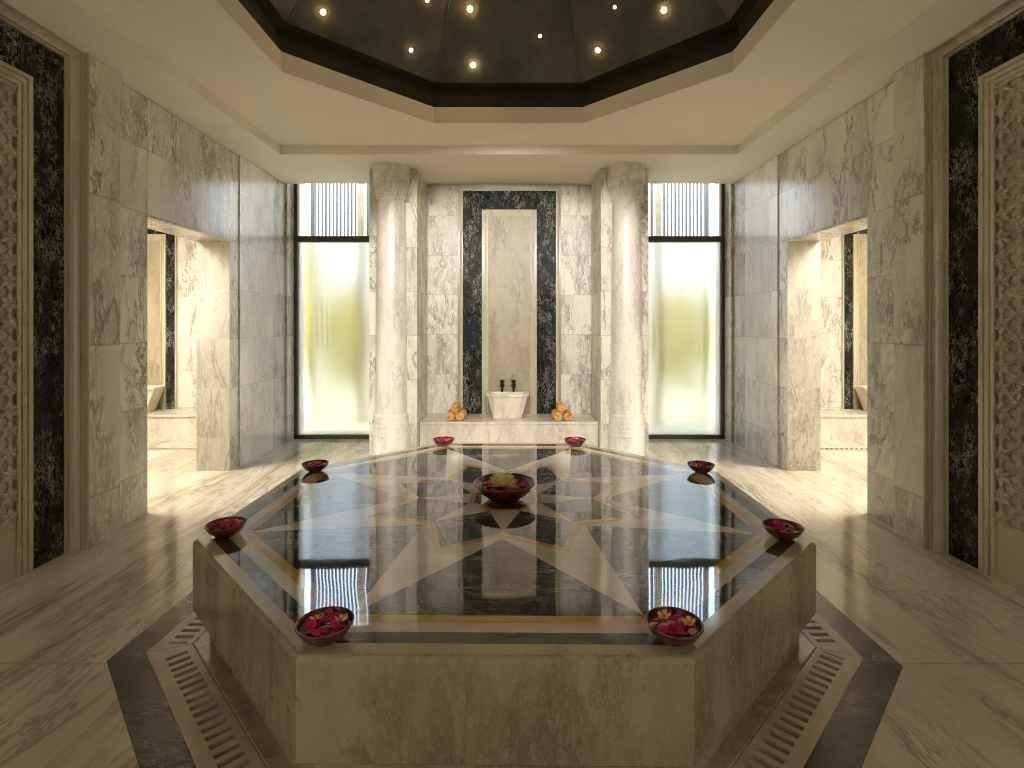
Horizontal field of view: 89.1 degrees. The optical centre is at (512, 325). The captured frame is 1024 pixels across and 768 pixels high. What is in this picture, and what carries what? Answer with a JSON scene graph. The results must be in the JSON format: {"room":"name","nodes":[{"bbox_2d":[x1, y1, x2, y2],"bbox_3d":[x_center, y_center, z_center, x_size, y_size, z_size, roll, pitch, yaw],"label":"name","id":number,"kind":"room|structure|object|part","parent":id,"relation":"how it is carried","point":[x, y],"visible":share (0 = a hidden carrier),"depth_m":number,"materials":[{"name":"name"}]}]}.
{"room":"spa","nodes":[
{"label":"spa","id":0,"kind":"room"},
{"bbox_2d":[0,20,300,548],"bbox_3d":[-3.038,-0.320,2.775,0.425,3.620,8.650,0,0,0],"label":"wall","id":1,"kind":"structure","parent":0,"point":[150,168],"depth_m":4.67,"materials":[{"name":"stone"}]},
{"bbox_2d":[0,0,89,584],"bbox_3d":[-2.897,-0.170,2.600,0.143,3.320,1.748,0,0,0],"label":"wall panel","id":2,"kind":"object","parent":1,"relation":"attached to","point":[50,520],"visible":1,"depth_m":3.23,"materials":[{"name":"stone"}]},
{"bbox_3d":[-2.956,0.024,2.600,0.024,2.932,0.986,0,0,0],"label":"panel","id":3,"kind":"part","parent":2,"relation":"part of","materials":[{"name":"stone"}]},
{"bbox_3d":[-2.932,-0.013,2.600,0.027,3.007,1.136,0,0,0],"label":"frame","id":4,"kind":"part","parent":2,"relation":"part of","materials":[{"name":"stone"}]},
{"bbox_2d":[178,204,304,408],"bbox_3d":[-4.995,-0.110,5.200,4.090,3.200,4.400,0,0,0],"label":"wall","id":5,"kind":"structure","parent":0,"point":[187,249],"depth_m":7.20,"materials":[{"name":"stone"}]},
{"bbox_2d":[147,228,177,408],"bbox_3d":[-5.040,-0.135,7.202,0.806,2.570,0.053,0,0,0],"label":"wall panel","id":6,"kind":"object","parent":5,"relation":"attached to","point":[162,248],"visible":0.41,"depth_m":7.20,"materials":[{"name":"stone"}]},
{"bbox_3d":[-5.040,-0.021,7.213,0.350,2.342,0.031,0,0,0],"label":"panel","id":7,"kind":"part","parent":6,"relation":"part of","materials":[{"name":"stone"}]},
{"bbox_3d":[-5.040,-0.059,7.191,0.500,2.417,0.027,0,0,0],"label":"frame","id":8,"kind":"part","parent":6,"relation":"part of","materials":[{"name":"stone"}]},
{"bbox_3d":[-5.040,-0.135,7.192,0.806,2.570,0.035,0,0,0],"label":"moulding","id":9,"kind":"part","parent":6,"relation":"part of","materials":[{"name":"stone"}]},
{"bbox_2d":[106,590,902,767],"bbox_3d":[-0.040,1.569,3.019,3.527,0.162,3.527,0,0,0],"label":"floor border","id":10,"kind":"structure","parent":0,"point":[157,741],"depth_m":2.07,"materials":[{"name":"stone"}]},
{"bbox_2d":[3,0,1007,184],"bbox_3d":[-0.040,-1.975,2.775,6.500,0.310,8.650,0,0,0],"label":"ceiling","id":11,"kind":"structure","parent":0,"point":[802,65],"depth_m":4.39,"materials":[{"name":"paint"}]},
{"bbox_2d":[238,0,773,106],"bbox_3d":[-0.040,-3.031,3.210,3.500,1.928,3.500,0,0,0],"label":"ceiling","id":12,"kind":"structure","parent":0,"point":[368,41],"depth_m":4.45,"materials":[{"name":"paint"}]},
{"bbox_2d":[320,9,325,14],"bbox_3d":[-1.449,-2.403,3.980,0.038,0.038,0.046,0,0,39],"label":"recessed light","id":13,"kind":"object","parent":12,"relation":"in","point":[323,11],"visible":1,"depth_m":3.97,"materials":[{"name":"white"}]},
{"bbox_2d":[467,6,472,12],"bbox_3d":[-0.364,-2.715,4.454,0.053,0.044,0.043,0,0,6],"label":"lamp","id":14,"kind":"object","parent":12,"relation":"attached to","point":[469,8],"visible":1,"depth_m":4.44,"materials":[{"name":"white"}]},
{"bbox_2d":[661,6,666,13],"bbox_3d":[1.186,-2.472,4.069,0.051,0.042,0.041,0,0,39],"label":"lamp","id":15,"kind":"object","parent":12,"relation":"attached to","point":[663,9],"visible":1,"depth_m":4.06,"materials":[{"name":"white"}]},
{"bbox_2d":[369,169,647,454],"bbox_3d":[-0.040,-0.360,6.550,6.500,3.700,1.100,0,0,0],"label":"wall","id":16,"kind":"structure","parent":0,"point":[431,210],"depth_m":6.70,"materials":[{"name":"stone"}]},
{"bbox_2d":[294,184,368,438],"bbox_3d":[-2.265,-0.320,6.889,1.231,3.620,0.082,0,0,0],"label":"window","id":17,"kind":"structure","parent":16,"relation":"in","point":[331,273],"depth_m":6.89,"materials":[{"name":"white glass"}]},
{"bbox_2d":[458,184,560,413],"bbox_3d":[-0.040,-0.342,6.697,1.324,2.944,0.063,0,0,0],"label":"wall panel","id":18,"kind":"object","parent":16,"relation":"attached to","point":[509,242],"visible":0.8,"depth_m":6.70,"materials":[{"name":"stone"}]},
{"bbox_2d":[500,379,504,391],"bbox_3d":[-0.130,0.759,6.627,0.060,0.155,0.146,0,0,0],"label":"tap","id":19,"kind":"object","parent":18,"relation":"attached to","point":[502,381],"visible":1,"depth_m":6.62,"materials":[{"name":"brown metal"}]},
{"bbox_3d":[-0.040,-0.182,6.691,0.704,2.625,0.027,0,0,0],"label":"frame","id":20,"kind":"part","parent":18,"relation":"part of","materials":[{"name":"stone"}]},
{"bbox_3d":[-0.040,-0.145,6.713,0.554,2.550,0.031,0,0,0],"label":"panel","id":21,"kind":"part","parent":18,"relation":"part of","materials":[{"name":"stone"}]},
{"bbox_2d":[511,379,515,391],"bbox_3d":[0.015,0.759,6.627,0.060,0.155,0.146,0,0,0],"label":"tap","id":22,"kind":"object","parent":18,"relation":"attached to","point":[513,381],"visible":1,"depth_m":6.62,"materials":[{"name":"brown metal"}]},
{"bbox_2d":[648,184,724,438],"bbox_3d":[2.186,-0.320,6.889,1.231,3.620,0.082,0,0,0],"label":"window","id":23,"kind":"structure","parent":16,"relation":"in","point":[686,274],"depth_m":6.89,"materials":[{"name":"white glass"}]},
{"bbox_2d":[0,439,1023,767],"bbox_3d":[-0.040,1.490,2.825,14.000,0.001,8.950,0,0,0],"label":"floor","id":24,"kind":"structure","parent":0,"point":[955,629],"depth_m":2.78,"materials":[{"name":"stone"}]},
{"bbox_2d":[147,409,196,440],"bbox_3d":[-4.945,1.320,6.970,3.388,0.340,0.459,0,0,0],"label":"bench","id":25,"kind":"object","parent":24,"relation":"on","point":[162,424],"visible":0.07,"depth_m":6.76,"materials":[{"name":"beige stone"}]},
{"bbox_2d":[147,385,165,411],"bbox_3d":[-5.040,0.980,6.950,0.600,0.340,0.320,0,0,0],"label":"stone basin","id":26,"kind":"object","parent":25,"relation":"on","point":[154,392],"visible":0.3,"depth_m":6.96,"materials":[{"name":"stone"}]},
{"bbox_3d":[-4.945,1.165,6.970,3.388,0.030,0.459,0,0,0],"label":"seat","id":27,"kind":"part","parent":25,"relation":"part of","materials":[{"name":"stone"}]},
{"bbox_2d":[147,447,196,450],"bbox_3d":[-4.775,1.487,6.290,2.930,0.006,0.140,0,0,0],"label":"floor drain","id":28,"kind":"object","parent":24,"relation":"on","point":[148,448],"visible":0.18,"depth_m":6.27,"materials":[{"name":"stone"}]},
{"bbox_2d":[372,162,410,455],"bbox_3d":[-1.390,-0.165,5.985,0.433,3.309,0.433,0,0,-41],"label":"marble column","id":29,"kind":"structure","parent":24,"relation":"on","point":[391,429],"depth_m":5.83,"materials":[{"name":"beige stone"}]},
{"bbox_2d":[193,443,815,767],"bbox_3d":[-0.040,1.310,3.019,2.900,0.620,2.900,0,0,1],"label":"platform","id":30,"kind":"object","parent":24,"relation":"on","point":[483,633],"visible":0.86,"depth_m":1.93,"materials":[{"name":"stone"}]},
{"bbox_2d":[204,516,246,538],"bbox_3d":[-1.369,0.970,2.485,0.181,0.058,0.181,0,0,25],"label":"bowl","id":31,"kind":"object","parent":30,"relation":"on","point":[224,532],"visible":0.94,"depth_m":2.45,"materials":[{"name":"red paint"}]},
{"bbox_2d":[301,459,328,472],"bbox_3d":[-1.357,0.970,3.581,0.181,0.058,0.181,0,0,12],"label":"bowl","id":32,"kind":"object","parent":30,"relation":"on","point":[316,468],"visible":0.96,"depth_m":3.54,"materials":[{"name":"red glass"}]},
{"bbox_2d":[294,606,354,646],"bbox_3d":[-0.598,0.970,1.659,0.181,0.058,0.181,0,0,24],"label":"bowl","id":33,"kind":"object","parent":30,"relation":"on","point":[299,628],"visible":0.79,"depth_m":1.63,"materials":[{"name":"red paint"}]},
{"bbox_2d":[303,616,314,624],"bbox_3d":[-0.652,0.951,1.677,0.034,0.015,0.032,0,0,13],"label":"petal","id":34,"kind":"object","parent":33,"relation":"in","point":[307,619],"visible":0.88,"depth_m":1.68,"materials":[{"name":"red plant"}]},
{"bbox_2d":[305,621,316,631],"bbox_3d":[-0.636,0.947,1.641,0.034,0.013,0.033,0,0,-25],"label":"petal","id":35,"kind":"object","parent":33,"relation":"in","point":[309,625],"visible":1,"depth_m":1.65,"materials":[{"name":"red plant"}]},
{"bbox_2d":[308,629,319,635],"bbox_3d":[-0.611,0.947,1.605,0.036,0.011,0.037,0,0,-15],"label":"petal","id":36,"kind":"object","parent":33,"relation":"in","point":[314,632],"visible":1,"depth_m":1.61,"materials":[{"name":"red plant"}]},
{"bbox_2d":[309,614,322,620],"bbox_3d":[-0.634,0.940,1.678,0.044,0.016,0.041,0,0,-7],"label":"blossom","id":37,"kind":"object","parent":33,"relation":"in","point":[316,616],"visible":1,"depth_m":1.68,"materials":[{"name":"yellow plant"}]},
{"bbox_2d":[312,620,322,627],"bbox_3d":[-0.617,0.944,1.647,0.029,0.016,0.032,0,0,-2],"label":"petal","id":38,"kind":"object","parent":33,"relation":"in","point":[319,622],"visible":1,"depth_m":1.65,"materials":[{"name":"red plant"}]},
{"bbox_2d":[317,626,327,636],"bbox_3d":[-0.591,0.951,1.616,0.034,0.015,0.035,0,0,9],"label":"petal","id":39,"kind":"object","parent":33,"relation":"in","point":[320,628],"visible":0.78,"depth_m":1.62,"materials":[{"name":"red plant"}]},
{"bbox_2d":[322,617,331,622],"bbox_3d":[-0.601,0.948,1.670,0.033,0.012,0.033,0,0,-32],"label":"petal","id":40,"kind":"object","parent":33,"relation":"in","point":[326,620],"visible":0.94,"depth_m":1.68,"materials":[{"name":"red plant"}]},
{"bbox_2d":[323,608,333,614],"bbox_3d":[-0.607,0.945,1.718,0.029,0.013,0.028,0,0,-42],"label":"petal","id":41,"kind":"object","parent":33,"relation":"in","point":[329,611],"visible":1,"depth_m":1.72,"materials":[{"name":"red plant"}]},
{"bbox_2d":[330,613,338,619],"bbox_3d":[-0.580,0.947,1.695,0.031,0.013,0.031,0,0,36],"label":"petal","id":42,"kind":"object","parent":33,"relation":"in","point":[332,616],"visible":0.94,"depth_m":1.70,"materials":[{"name":"red plant"}]},
{"bbox_2d":[330,620,339,624],"bbox_3d":[-0.564,0.951,1.659,0.036,0.014,0.028,0,0,-9],"label":"petal","id":43,"kind":"object","parent":33,"relation":"in","point":[332,622],"visible":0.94,"depth_m":1.67,"materials":[{"name":"red plant"}]},
{"bbox_2d":[330,628,340,633],"bbox_3d":[-0.552,0.950,1.619,0.030,0.009,0.031,0,0,-10],"label":"petal","id":44,"kind":"object","parent":33,"relation":"in","point":[333,631],"visible":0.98,"depth_m":1.62,"materials":[{"name":"red plant"}]},
{"bbox_2d":[329,624,341,629],"bbox_3d":[-0.558,0.951,1.640,0.033,0.011,0.033,0,0,42],"label":"petal","id":45,"kind":"object","parent":33,"relation":"in","point":[334,626],"visible":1,"depth_m":1.65,"materials":[{"name":"red plant"}]},
{"bbox_2d":[337,623,345,627],"bbox_3d":[-0.540,0.948,1.642,0.026,0.011,0.027,0,0,10],"label":"petal","id":46,"kind":"object","parent":33,"relation":"in","point":[340,625],"visible":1,"depth_m":1.65,"materials":[{"name":"red plant"}]},
{"bbox_2d":[335,614,347,620],"bbox_3d":[-0.551,0.940,1.674,0.043,0.016,0.042,0,0,-17],"label":"blossom","id":47,"kind":"object","parent":33,"relation":"in","point":[340,615],"visible":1,"depth_m":1.68,"materials":[{"name":"yellow plant"}]},
{"bbox_2d":[433,436,454,446],"bbox_3d":[-0.574,0.970,4.348,0.181,0.058,0.181,0,0,42],"label":"bowl","id":48,"kind":"object","parent":30,"relation":"on","point":[443,443],"visible":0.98,"depth_m":4.30,"materials":[{"name":"red ceramic"}]},
{"bbox_2d":[474,473,535,503],"bbox_3d":[-0.045,0.948,3.004,0.359,0.103,0.359,0,0,29],"label":"bowl","id":49,"kind":"object","parent":30,"relation":"on","point":[503,497],"visible":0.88,"depth_m":2.92,"materials":[{"name":"red glass"}]},
{"bbox_2d":[487,472,517,486],"bbox_3d":[-0.056,0.888,3.004,0.179,0.072,0.178,0,0,0],"label":"chrysanthemum","id":50,"kind":"object","parent":49,"relation":"on","point":[501,479],"visible":1,"depth_m":2.99,"materials":[{"name":"beige plant"}]},
{"bbox_2d":[564,437,585,446],"bbox_3d":[0.522,0.970,4.336,0.181,0.058,0.181,0,0,7],"label":"bowl","id":51,"kind":"object","parent":30,"relation":"on","point":[576,443],"visible":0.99,"depth_m":4.29,"materials":[{"name":"red glass"}]},
{"bbox_2d":[645,606,703,646],"bbox_3d":[0.515,0.970,1.658,0.181,0.058,0.181,0,0,41],"label":"bowl","id":52,"kind":"object","parent":30,"relation":"on","point":[682,640],"visible":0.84,"depth_m":1.63,"materials":[{"name":"red paint"}]},
{"bbox_2d":[657,625,668,632],"bbox_3d":[0.469,0.947,1.623,0.037,0.015,0.028,0,0,13],"label":"petal","id":53,"kind":"object","parent":52,"relation":"in","point":[661,628],"visible":0.96,"depth_m":1.63,"materials":[{"name":"red plant"}]},
{"bbox_2d":[659,618,668,623],"bbox_3d":[0.486,0.948,1.665,0.030,0.012,0.029,0,0,24],"label":"petal","id":54,"kind":"object","parent":52,"relation":"in","point":[663,620],"visible":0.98,"depth_m":1.67,"materials":[{"name":"red plant"}]},
{"bbox_2d":[657,609,670,618],"bbox_3d":[0.493,0.940,1.691,0.043,0.016,0.042,0,0,-11],"label":"blossom","id":55,"kind":"object","parent":52,"relation":"in","point":[664,615],"visible":1,"depth_m":1.70,"materials":[{"name":"yellow plant"}]},
{"bbox_2d":[668,616,677,621],"bbox_3d":[0.517,0.946,1.676,0.029,0.012,0.029,0,0,-5],"label":"petal","id":56,"kind":"object","parent":52,"relation":"in","point":[672,618],"visible":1,"depth_m":1.68,"materials":[{"name":"red plant"}]},
{"bbox_2d":[668,631,680,635],"bbox_3d":[0.499,0.949,1.604,0.033,0.014,0.032,0,0,-11],"label":"petal","id":57,"kind":"object","parent":52,"relation":"in","point":[673,633],"visible":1,"depth_m":1.61,"materials":[{"name":"red plant"}]},
{"bbox_2d":[672,613,682,618],"bbox_3d":[0.541,0.950,1.694,0.033,0.014,0.036,0,0,43],"label":"petal","id":58,"kind":"object","parent":52,"relation":"in","point":[676,615],"visible":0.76,"depth_m":1.70,"materials":[{"name":"plant"}]},
{"bbox_2d":[672,626,683,632],"bbox_3d":[0.513,0.949,1.619,0.035,0.016,0.037,0,0,-10],"label":"petal","id":59,"kind":"object","parent":52,"relation":"in","point":[678,629],"visible":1,"depth_m":1.63,"materials":[{"name":"red plant"}]},
{"bbox_2d":[674,622,684,627],"bbox_3d":[0.529,0.949,1.645,0.035,0.009,0.035,0,0,16],"label":"petal","id":60,"kind":"object","parent":52,"relation":"in","point":[675,623],"visible":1,"depth_m":1.65,"materials":[{"name":"red plant"}]},
{"bbox_2d":[681,616,695,625],"bbox_3d":[0.560,0.940,1.653,0.043,0.016,0.042,0,0,-20],"label":"blossom","id":61,"kind":"object","parent":52,"relation":"in","point":[688,620],"visible":1,"depth_m":1.66,"materials":[{"name":"yellow plant"}]},
{"bbox_2d":[689,628,696,634],"bbox_3d":[0.561,0.951,1.617,0.028,0.008,0.030,0,0,-1],"label":"petal","id":62,"kind":"object","parent":52,"relation":"in","point":[693,630],"visible":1,"depth_m":1.62,"materials":[{"name":"plant"}]},
{"bbox_2d":[687,460,714,473],"bbox_3d":[1.289,0.970,3.553,0.181,0.058,0.181,0,0,15],"label":"bowl","id":63,"kind":"object","parent":30,"relation":"on","point":[701,470],"visible":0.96,"depth_m":3.50,"materials":[{"name":"red paint"}]},
{"bbox_2d":[761,518,804,540],"bbox_3d":[1.277,0.970,2.457,0.181,0.058,0.181,0,0,26],"label":"bowl","id":64,"kind":"object","parent":30,"relation":"on","point":[784,536],"visible":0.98,"depth_m":2.43,"materials":[{"name":"red glass"}]},
{"bbox_2d":[420,414,597,446],"bbox_3d":[-0.040,1.312,6.425,2.114,0.357,0.549,0,0,0],"label":"bench","id":65,"kind":"object","parent":24,"relation":"on","point":[474,428],"visible":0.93,"depth_m":6.16,"materials":[{"name":"beige stone"}]},
{"bbox_2d":[446,409,455,419],"bbox_3d":[-0.748,1.075,6.323,0.099,0.096,0.270,0,0,-3],"label":"rolled towel","id":66,"kind":"object","parent":65,"relation":"on","point":[450,415],"visible":0.91,"depth_m":6.19,"materials":[{"name":"orange fabric"}]},
{"bbox_2d":[451,401,459,411],"bbox_3d":[-0.690,0.983,6.330,0.099,0.098,0.270,0,0,-1],"label":"rolled towel","id":67,"kind":"object","parent":66,"relation":"on","point":[455,406],"visible":1,"depth_m":6.21,"materials":[{"name":"orange fabric"}]},
{"bbox_2d":[456,409,466,420],"bbox_3d":[-0.618,1.077,6.320,0.098,0.099,0.270,0,0,3],"label":"rolled towel","id":68,"kind":"object","parent":65,"relation":"on","point":[461,414],"visible":1,"depth_m":6.19,"materials":[{"name":"orange fabric"}]},
{"bbox_2d":[486,391,528,418],"bbox_3d":[-0.060,0.981,6.460,0.524,0.305,0.300,0,0,0],"label":"stone basin","id":69,"kind":"object","parent":65,"relation":"on","point":[505,404],"visible":1,"depth_m":6.34,"materials":[{"name":"stone"}]},
{"bbox_3d":[-0.040,1.149,6.425,2.114,0.032,0.549,0,0,0],"label":"seat","id":70,"kind":"part","parent":65,"relation":"part of","materials":[{"name":"stone"}]},
{"bbox_2d":[551,409,561,420],"bbox_3d":[0.537,1.076,6.318,0.095,0.100,0.270,0,0,-3],"label":"rolled towel","id":71,"kind":"object","parent":65,"relation":"on","point":[556,414],"visible":1,"depth_m":6.19,"materials":[{"name":"orange fabric"}]},
{"bbox_2d":[556,401,565,411],"bbox_3d":[0.590,0.981,6.324,0.097,0.099,0.270,0,0,-1],"label":"rolled towel","id":72,"kind":"object","parent":71,"relation":"on","point":[561,407],"visible":1,"depth_m":6.19,"materials":[{"name":"orange fabric"}]},
{"bbox_2d":[563,409,571,420],"bbox_3d":[0.668,1.081,6.327,0.100,0.096,0.270,0,0,3],"label":"rolled towel","id":73,"kind":"object","parent":65,"relation":"on","point":[567,414],"visible":0.96,"depth_m":6.20,"materials":[{"name":"orange fabric"}]},
{"bbox_2d":[607,162,645,455],"bbox_3d":[1.310,-0.165,5.985,0.433,3.309,0.433,0,0,41],"label":"marble column","id":74,"kind":"structure","parent":24,"relation":"on","point":[626,433],"depth_m":5.83,"materials":[{"name":"beige stone"}]},
{"bbox_2d":[821,409,866,440],"bbox_3d":[4.865,1.320,6.970,3.388,0.340,0.459,0,0,0],"label":"bench","id":75,"kind":"object","parent":24,"relation":"on","point":[836,424],"visible":0.07,"depth_m":6.76,"materials":[{"name":"beige stone"}]},
{"bbox_3d":[4.865,1.165,6.970,3.388,0.030,0.459,0,0,0],"label":"seat","id":76,"kind":"part","parent":75,"relation":"part of","materials":[{"name":"stone"}]},
{"bbox_2d":[853,385,866,410],"bbox_3d":[4.960,0.980,6.950,0.600,0.340,0.320,0,0,0],"label":"stone basin","id":77,"kind":"object","parent":75,"relation":"on","point":[861,390],"visible":0.23,"depth_m":7.00,"materials":[{"name":"stone"}]},
{"bbox_3d":[4.960,1.002,6.950,0.562,0.295,0.295,0,0,0],"label":"bowl","id":78,"kind":"part","parent":77,"relation":"part of","materials":[{"name":"stone"}]},
{"bbox_2d":[821,447,866,450],"bbox_3d":[4.710,1.487,6.290,2.900,0.006,0.140,0,0,0],"label":"floor drain","id":79,"kind":"object","parent":24,"relation":"on","point":[822,448],"visible":0.2,"depth_m":6.27,"materials":[{"name":"stone"}]},
{"bbox_3d":[-0.040,1.650,3.019,3.334,0.080,3.334,0,0,0],"label":"channel","id":80,"kind":"object","parent":24,"relation":"in","visible":0},
{"bbox_2d":[147,611,205,652],"bbox_3d":[-1.575,1.503,3.035,0.166,0.034,1.338,0,0,1],"label":"drain grate","id":81,"kind":"object","parent":80,"relation":"on","point":[191,628],"visible":0.16,"depth_m":2.50,"materials":[{"name":"stone"}]},
{"bbox_2d":[146,644,265,767],"bbox_3d":[-1.137,1.503,1.945,0.166,0.034,1.338,0,0,-44],"label":"drain grate","id":82,"kind":"object","parent":80,"relation":"on","point":[213,737],"visible":0.99,"depth_m":2.00,"materials":[{"name":"stone"}]},
{"bbox_2d":[732,648,862,767],"bbox_3d":[1.034,1.503,1.922,1.338,0.034,0.166,0,0,-44],"label":"drain grate","id":83,"kind":"object","parent":80,"relation":"on","point":[791,732],"visible":0.99,"depth_m":1.99,"materials":[{"name":"stone"}]},
{"bbox_2d":[801,613,861,656],"bbox_3d":[1.495,1.503,3.003,0.166,0.034,1.338,0,0,1],"label":"drain grate","id":84,"kind":"object","parent":80,"relation":"on","point":[818,632],"visible":0.16,"depth_m":2.48,"materials":[{"name":"stone"}]},
{"bbox_2d":[714,204,841,408],"bbox_3d":[4.915,-0.110,5.200,4.090,3.200,4.400,0,0,0],"label":"wall","id":85,"kind":"structure","parent":0,"point":[831,249],"depth_m":7.20,"materials":[{"name":"stone"}]},
{"bbox_2d":[842,229,866,408],"bbox_3d":[4.960,-0.135,7.202,0.806,2.570,0.053,0,0,0],"label":"wall panel","id":86,"kind":"object","parent":85,"relation":"attached to","point":[854,245],"visible":0.32,"depth_m":7.20,"materials":[{"name":"stone"}]},
{"bbox_3d":[4.960,-0.135,7.192,0.806,2.570,0.035,0,0,0],"label":"moulding","id":87,"kind":"part","parent":86,"relation":"part of","materials":[{"name":"stone"}]},
{"bbox_3d":[4.960,-0.059,7.191,0.500,2.417,0.027,0,0,0],"label":"frame","id":88,"kind":"part","parent":86,"relation":"part of","materials":[{"name":"stone"}]},
{"bbox_3d":[4.960,-0.021,7.213,0.350,2.342,0.031,0,0,0],"label":"panel","id":89,"kind":"part","parent":86,"relation":"part of","materials":[{"name":"stone"}]},
{"bbox_2d":[718,12,1023,548],"bbox_3d":[2.958,-0.320,2.775,0.425,3.620,8.650,0,0,0],"label":"wall","id":90,"kind":"structure","parent":0,"point":[863,169],"depth_m":4.64,"materials":[{"name":"stone"}]},
{"bbox_2d":[923,0,1023,591],"bbox_3d":[2.817,-0.170,2.600,0.143,3.320,1.748,0,0,0],"label":"wall panel","id":91,"kind":"object","parent":90,"relation":"attached to","point":[973,98],"visible":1,"depth_m":3.20,"materials":[{"name":"stone"}]},
{"bbox_3d":[2.852,-0.013,2.600,0.027,3.007,1.136,0,0,0],"label":"frame","id":92,"kind":"part","parent":91,"relation":"part of","materials":[{"name":"stone"}]},
{"bbox_3d":[2.876,0.024,2.600,0.024,2.932,0.986,0,0,0],"label":"panel","id":93,"kind":"part","parent":91,"relation":"part of","materials":[{"name":"stone"}]},
{"label":"outside","id":94,"kind":"structure","parent":0,"visible":0},
{"bbox_3d":[-0.040,1.540,33.550,80.000,0.060,52.900,0,0,0],"label":"ground","id":95,"kind":"structure","parent":94,"visible":0},
{"bbox_2d":[301,184,368,235],"bbox_3d":[-2.440,-0.650,8.005,1.800,4.320,0.130,0,0,0],"label":"screen","id":96,"kind":"object","parent":95,"relation":"on","point":[361,187],"visible":0.02,"depth_m":7.95,"materials":[{"name":"white"}]},
{"bbox_3d":[-3.255,-0.600,7.995,0.090,4.220,0.090,0,0,0],"label":"post","id":97,"kind":"part","parent":96,"relation":"part of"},
{"bbox_3d":[-3.058,-0.600,7.995,0.055,4.220,0.090,0,0,0],"label":"post","id":98,"kind":"part","parent":96,"relation":"part of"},
{"bbox_3d":[-2.320,-0.600,8.010,0.090,4.220,0.120,0,0,0],"label":"post","id":99,"kind":"part","parent":96,"relation":"part of","materials":[{"name":"beige"}]},
{"bbox_2d":[650,184,717,235],"bbox_3d":[2.360,-0.650,8.005,1.800,4.320,0.130,0,0,0],"label":"screen","id":100,"kind":"object","parent":95,"relation":"on","point":[657,187],"visible":0.02,"depth_m":7.95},
{"bbox_3d":[2.240,-0.600,8.010,0.090,4.220,0.120,0,0,0],"label":"post","id":101,"kind":"part","parent":100,"relation":"part of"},
{"bbox_3d":[2.978,-0.600,7.995,0.055,4.220,0.090,0,0,0],"label":"post","id":102,"kind":"part","parent":100,"relation":"part of","materials":[{"name":"white"}]},
{"bbox_3d":[3.175,-0.600,7.995,0.090,4.220,0.090,0,0,0],"label":"post","id":103,"kind":"part","parent":100,"relation":"part of","materials":[{"name":"white"}]}
]}

